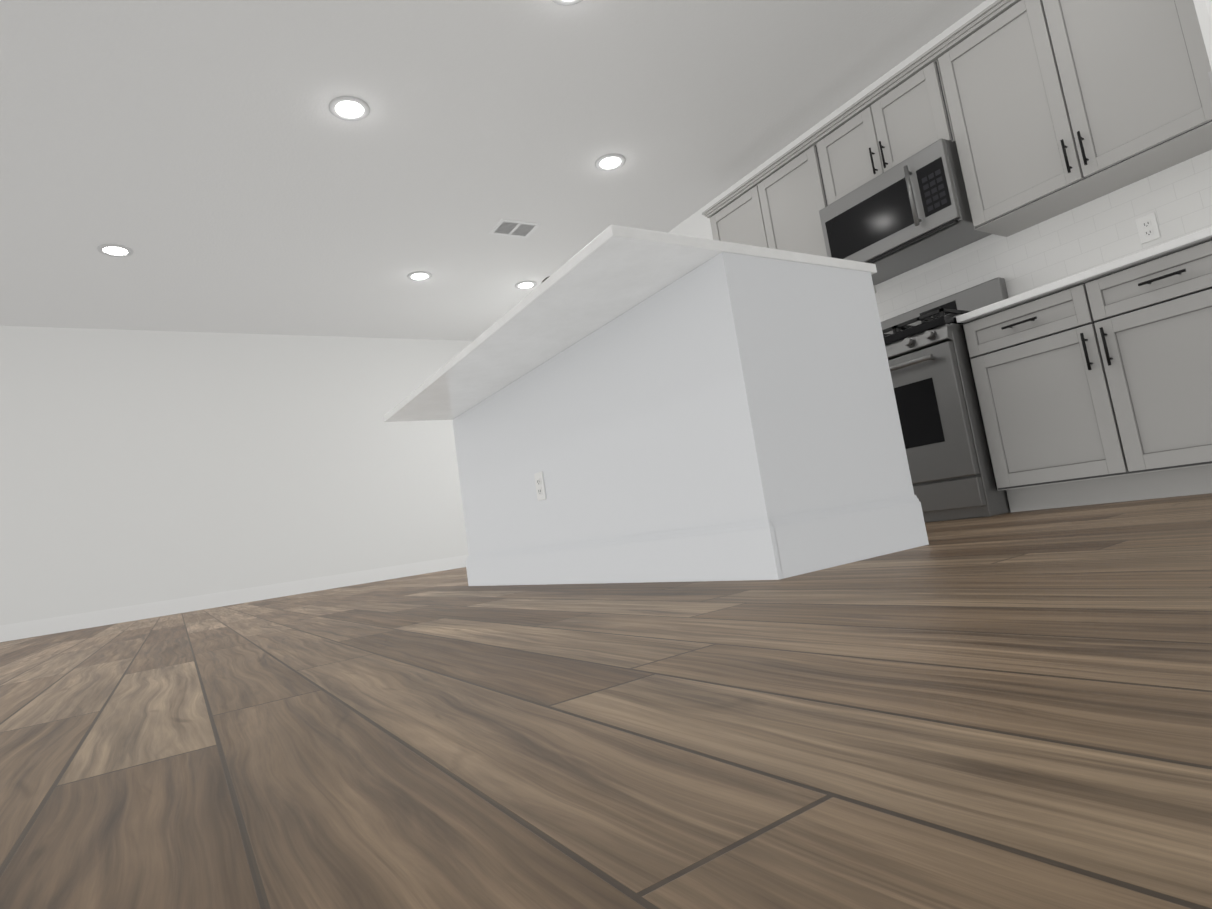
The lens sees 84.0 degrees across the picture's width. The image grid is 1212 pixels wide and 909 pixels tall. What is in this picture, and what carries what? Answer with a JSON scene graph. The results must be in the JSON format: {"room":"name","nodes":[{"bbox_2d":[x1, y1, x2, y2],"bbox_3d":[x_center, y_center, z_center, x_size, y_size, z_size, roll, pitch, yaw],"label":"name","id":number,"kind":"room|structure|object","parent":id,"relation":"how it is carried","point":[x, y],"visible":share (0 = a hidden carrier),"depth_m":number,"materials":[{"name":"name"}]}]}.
{"room":"kitchen","nodes":[
{"label":"kitchen","id":0,"kind":"room"},
{"bbox_2d":[0,326,472,624],"bbox_3d":[-4.222,0.155,6.008,7.900,2.600,0.100,-4,-7,-33],"label":"wall","id":1,"kind":"structure","parent":0,"point":[137,467],"depth_m":6.28,"materials":[{"name":"white paint"}]},
{"bbox_2d":[0,555,468,641],"bbox_3d":[-1.905,0.686,2.527,7.900,0.130,7.960,-4,-7,-33],"label":"baseboard","id":2,"kind":"structure","parent":1,"relation":"attached to","point":[29,629],"depth_m":6.12,"materials":[{"name":"white wood"}]},
{"bbox_2d":[0,0,985,340],"bbox_3d":[-2.278,-1.857,2.808,8.100,0.100,8.160,-4,-7,-33],"label":"ceiling","id":3,"kind":"structure","parent":0,"point":[216,166],"depth_m":3.95,"materials":[{"name":"white paint"}]},
{"bbox_2d":[97,244,133,256],"bbox_3d":[-3.428,-1.422,4.706,0.208,0.009,0.208,-4,-7,-33],"label":"recessed light","id":4,"kind":"object","parent":3,"relation":"in","point":[114,250],"visible":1,"depth_m":4.70,"materials":[{"name":"grey"}]},
{"bbox_2d":[329,96,369,120],"bbox_3d":[-1.372,-1.846,3.601,0.208,0.009,0.208,-4,-7,-33],"label":"recessed light","id":5,"kind":"object","parent":3,"relation":"in","point":[348,108],"visible":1,"depth_m":3.59,"materials":[{"name":"grey plastic"}]},
{"bbox_2d":[407,271,431,280],"bbox_3d":[-1.627,-1.556,5.883,0.208,0.009,0.208,-4,-7,-33],"label":"recessed light","id":6,"kind":"object","parent":3,"relation":"in","point":[419,276],"visible":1,"depth_m":5.88,"materials":[{"name":"grey"}]},
{"bbox_2d":[489,219,540,237],"bbox_3d":[-0.713,-1.761,5.257,0.330,0.006,0.250,-4,-7,-33],"label":"ceiling vent","id":7,"kind":"object","parent":3,"relation":"in","point":[511,228],"visible":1,"depth_m":5.25,"materials":[{"name":"white metal"}]},
{"bbox_2d":[515,281,536,288],"bbox_3d":[-0.767,-1.620,6.446,0.208,0.009,0.208,-4,-7,-33],"label":"recessed light","id":8,"kind":"object","parent":3,"relation":"in","point":[525,284],"visible":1,"depth_m":6.44,"materials":[{"name":"grey"}]},
{"bbox_2d":[551,0,582,5],"bbox_3d":[-0.166,-2.088,3.012,0.208,0.009,0.208,-4,-7,-33],"label":"recessed light","id":9,"kind":"object","parent":3,"relation":"in","point":[566,2],"visible":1,"depth_m":3.09,"materials":[{"name":"grey plastic"}]},
{"bbox_2d":[595,153,625,170],"bbox_3d":[0.029,-1.951,4.505,0.208,0.009,0.208,-4,-7,-33],"label":"recessed light","id":10,"kind":"object","parent":3,"relation":"in","point":[611,162],"visible":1,"depth_m":4.50,"materials":[{"name":"grey plastic"}]},
{"bbox_2d":[0,493,1211,908],"bbox_3d":[-1.889,0.799,2.514,8.100,0.100,8.160,-4,-7,-33],"label":"floor","id":11,"kind":"structure","parent":0,"point":[1006,711],"depth_m":0.62,"materials":[{"name":"brown wood"}]},
{"bbox_2d":[384,225,928,585],"bbox_3d":[-0.057,0.042,2.763,1.046,0.915,2.180,-4,-7,-33],"label":"kitchen island","id":12,"kind":"object","parent":11,"relation":"on","point":[655,406],"visible":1,"depth_m":2.05,"materials":[{"name":"white paint"}]},
{"bbox_2d":[534,471,545,500],"bbox_3d":[-0.275,0.132,2.800,0.009,0.116,0.072,-4,-7,-33],"label":"outlet","id":13,"kind":"object","parent":12,"relation":"attached to","point":[540,486],"visible":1,"depth_m":2.79,"materials":[{"name":"white plastic"}]},
{"bbox_2d":[881,277,1010,522],"bbox_3d":[1.641,-0.257,3.494,0.777,1.172,0.756,-4,-7,-33],"label":"range","id":14,"kind":"object","parent":11,"relation":"on","point":[943,433],"visible":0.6,"depth_m":3.10,"materials":[{"name":"silver metal"}]},
{"bbox_2d":[956,227,1211,511],"bbox_3d":[1.725,-0.136,3.519,0.646,0.915,2.783,-4,-7,-33],"label":"base cabinet","id":15,"kind":"object","parent":11,"relation":"on","point":[1093,385],"visible":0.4,"depth_m":2.64,"materials":[{"name":"grey wood"}]},
{"bbox_2d":[668,0,1005,291],"bbox_3d":[1.258,-0.777,4.846,0.100,2.600,8.160,-4,-7,-33],"label":"wall","id":16,"kind":"structure","parent":0,"point":[697,224],"depth_m":4.06,"materials":[{"name":"white paint"}]},
{"bbox_2d":[702,0,1211,292],"bbox_3d":[1.640,-1.515,3.749,0.366,0.958,2.768,-4,-7,-33],"label":"upper cabinet","id":17,"kind":"object","parent":16,"relation":"attached to","point":[1037,111],"visible":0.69,"depth_m":3.10,"materials":[{"name":"grey wood"}]},
{"bbox_2d":[819,139,990,284],"bbox_3d":[1.625,-1.292,3.693,0.458,0.425,0.760,-4,-7,-33],"label":"over-the-range microwave","id":18,"kind":"object","parent":17,"relation":"attached to","point":[910,213],"visible":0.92,"depth_m":3.53,"materials":[{"name":"silver metal"}]},
{"bbox_2d":[875,71,1211,321],"bbox_3d":[1.390,-0.756,2.614,2.120,0.834,4.116,-4,-7,-33],"label":"backsplash","id":19,"kind":"structure","parent":16,"relation":"attached to","point":[1103,230],"depth_m":3.20,"materials":[{"name":"tile"}]},
{"bbox_2d":[1135,212,1160,243],"bbox_3d":[2.391,-0.998,2.972,0.009,0.116,0.072,-4,-7,-33],"label":"outlet","id":20,"kind":"object","parent":16,"relation":"attached to","point":[1147,228],"visible":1,"depth_m":2.97,"materials":[{"name":"white plastic"}]},
{"bbox_2d":[1193,0,1211,69],"bbox_3d":[2.025,-1.226,1.800,0.770,2.600,0.756,-4,-7,-33],"label":"wall","id":21,"kind":"structure","parent":0,"point":[1203,17],"depth_m":2.30,"materials":[{"name":"white paint"}]},
{"bbox_2d":[1205,0,1211,24],"bbox_3d":[2.026,-0.980,1.779,0.639,2.110,0.629,-4,-7,-33],"label":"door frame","id":22,"kind":"structure","parent":21,"relation":"attached to","point":[1209,4],"depth_m":2.24,"materials":[{"name":"white wood"}]}
]}

